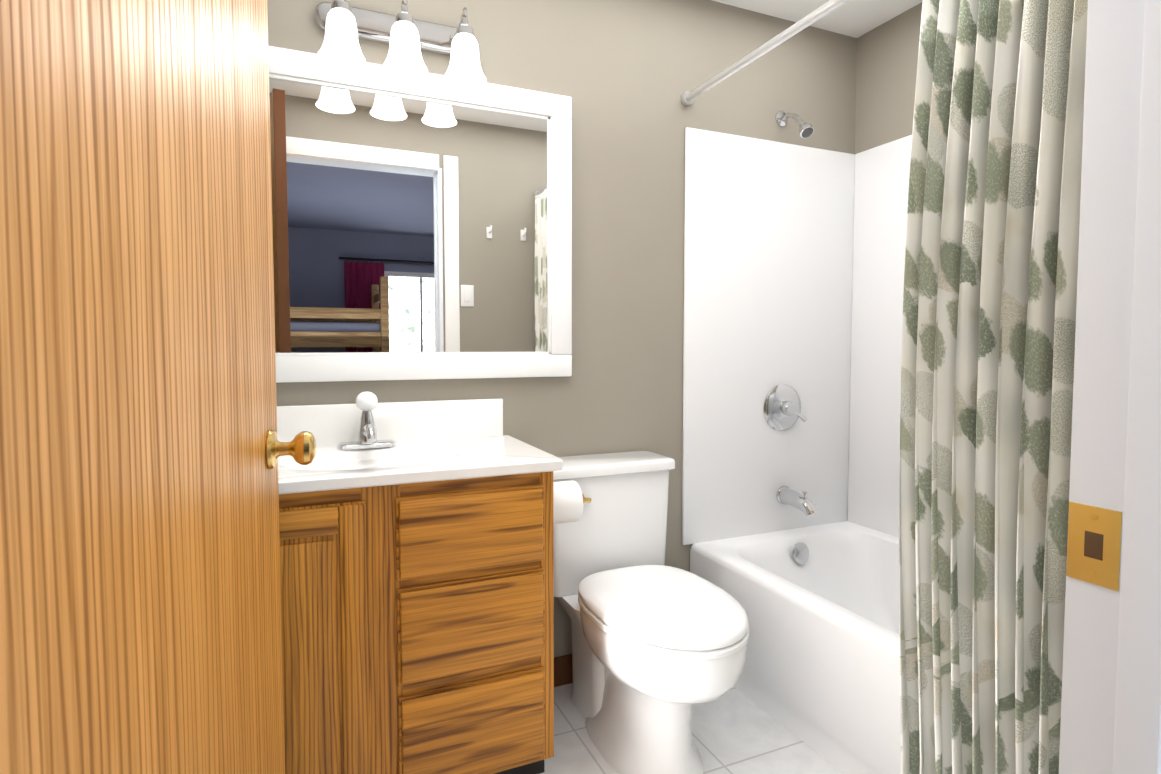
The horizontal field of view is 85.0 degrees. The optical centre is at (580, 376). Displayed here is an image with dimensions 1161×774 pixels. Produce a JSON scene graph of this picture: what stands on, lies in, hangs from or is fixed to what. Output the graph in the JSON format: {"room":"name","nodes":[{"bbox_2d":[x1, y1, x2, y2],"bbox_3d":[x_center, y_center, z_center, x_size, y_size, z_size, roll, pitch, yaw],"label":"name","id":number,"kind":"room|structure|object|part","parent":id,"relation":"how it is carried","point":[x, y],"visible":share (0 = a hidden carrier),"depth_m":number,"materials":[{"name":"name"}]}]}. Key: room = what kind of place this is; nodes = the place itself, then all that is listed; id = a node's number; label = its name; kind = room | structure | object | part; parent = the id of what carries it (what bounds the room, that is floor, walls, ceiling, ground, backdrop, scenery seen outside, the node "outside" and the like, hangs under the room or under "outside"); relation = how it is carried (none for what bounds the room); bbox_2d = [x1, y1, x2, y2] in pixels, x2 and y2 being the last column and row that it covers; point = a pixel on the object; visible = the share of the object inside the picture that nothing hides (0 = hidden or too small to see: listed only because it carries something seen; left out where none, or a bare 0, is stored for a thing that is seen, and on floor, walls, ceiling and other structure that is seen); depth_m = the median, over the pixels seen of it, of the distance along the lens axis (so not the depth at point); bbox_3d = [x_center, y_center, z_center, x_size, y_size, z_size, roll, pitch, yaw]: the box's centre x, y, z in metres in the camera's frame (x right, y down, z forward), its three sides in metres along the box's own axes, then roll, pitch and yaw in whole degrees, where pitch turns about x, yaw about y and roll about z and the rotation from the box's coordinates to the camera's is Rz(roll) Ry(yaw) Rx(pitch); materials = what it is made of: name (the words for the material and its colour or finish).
{"room":"bathroom","nodes":[
{"label":"bathroom","id":0,"kind":"room"},
{"bbox_2d":[267,0,856,656],"bbox_3d":[0.002,-0.145,2.122,2.516,2.320,0.100,-1,3,-23],"label":"wall","id":1,"kind":"structure","parent":0,"point":[625,74],"depth_m":2.11,"materials":[{"name":"paint"}]},
{"bbox_2d":[315,0,485,86],"bbox_3d":[-0.469,-0.902,1.690,0.438,0.214,0.244,-1,3,-23],"label":"sconce","id":2,"kind":"object","parent":1,"relation":"attached to","point":[344,25],"visible":1,"depth_m":1.66,"materials":[{"name":"white glass"}]},
{"bbox_2d":[268,46,571,382],"bbox_3d":[-0.515,-0.430,1.814,1.055,0.882,0.022,-1,3,-23],"label":"mirror","id":3,"kind":"object","parent":1,"relation":"attached to","point":[422,227],"visible":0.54,"depth_m":1.83,"materials":[{"name":"white mirror"}]},
{"bbox_2d":[554,654,571,686],"bbox_3d":[0.074,0.967,2.145,0.688,0.095,0.014,-1,3,-23],"label":"baseboard","id":4,"kind":"structure","parent":1,"relation":"attached to","point":[563,670],"depth_m":2.08,"materials":[{"name":"brown wood"}]},
{"bbox_2d":[681,0,1087,773],"bbox_3d":[0.665,0.028,1.525,0.090,1.942,1.531,-1,3,-23],"label":"shower curtain","id":5,"kind":"object","parent":1,"relation":"attached to","point":[989,298],"visible":0.77,"depth_m":1.22,"materials":[{"name":"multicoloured fabric"}]},
{"bbox_3d":[0.669,-0.918,1.481,0.049,0.049,1.531,-1,3,-23],"label":"rod","id":6,"kind":"part","parent":5,"relation":"part of","materials":[{"name":"white metal"}]},
{"bbox_2d":[540,683,843,773],"bbox_3d":[0.334,1.075,1.418,2.516,0.050,1.763,-1,3,-23],"label":"floor","id":7,"kind":"structure","parent":0,"point":[735,730],"depth_m":1.78,"materials":[{"name":"tile"}]},
{"bbox_2d":[277,391,584,773],"bbox_3d":[-0.485,0.543,1.626,0.996,0.993,0.474,-1,3,-23],"label":"bathroom vanity","id":8,"kind":"object","parent":7,"relation":"on","point":[417,571],"visible":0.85,"depth_m":1.45,"materials":[{"name":"brown wood"}]},
{"bbox_2d":[553,451,748,773],"bbox_3d":[0.174,0.653,1.769,0.448,0.760,0.736,-1,3,-23],"label":"toilet","id":9,"kind":"object","parent":7,"relation":"on","point":[659,648],"visible":0.98,"depth_m":1.69,"materials":[{"name":"white ceramic"}]},
{"bbox_2d":[682,111,911,773],"bbox_3d":[1.027,0.043,1.684,0.788,1.986,1.534,-1,3,-23],"label":"bathtub","id":10,"kind":"object","parent":7,"relation":"on","point":[794,262],"visible":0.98,"depth_m":2.32,"materials":[{"name":"white plastic"}]},
{"bbox_2d":[712,0,922,37],"bbox_3d":[0.334,-1.292,1.302,2.516,0.050,1.763,-1,3,-23],"label":"ceiling","id":11,"kind":"structure","parent":0,"point":[855,18],"depth_m":2.28,"materials":[{"name":"paint"}]},
{"bbox_2d":[855,2,921,153],"bbox_3d":[1.452,-0.131,1.816,0.100,2.320,1.619,-1,3,-23],"label":"wall","id":12,"kind":"structure","parent":0,"point":[886,63],"depth_m":2.36,"materials":[{"name":"paint"}]},
{"bbox_3d":[1.106,-0.082,0.828,1.324,2.320,0.082,-1,3,-23],"label":"wall","id":13,"kind":"structure","parent":0,"visible":0},
{"bbox_2d":[1059,0,1160,773],"bbox_3d":[0.092,0.073,0.370,0.908,2.055,0.126,-1,3,-23],"label":"door frame","id":14,"kind":"structure","parent":13,"relation":"attached to","point":[1111,703],"depth_m":0.56,"materials":[{"name":"white"}]},
{"bbox_3d":[-0.333,0.082,0.185,0.020,2.055,0.126,-1,3,-23],"label":"door frame","id":15,"kind":"structure","parent":0,"visible":0},
{"bbox_2d":[0,0,315,773],"bbox_3d":[-0.440,0.064,0.678,0.183,2.019,0.898,-1,3,-15],"label":"door","id":16,"kind":"structure","parent":15,"relation":"attached to","point":[142,448],"depth_m":0.56,"materials":[{"name":"brown wood"}]}
]}

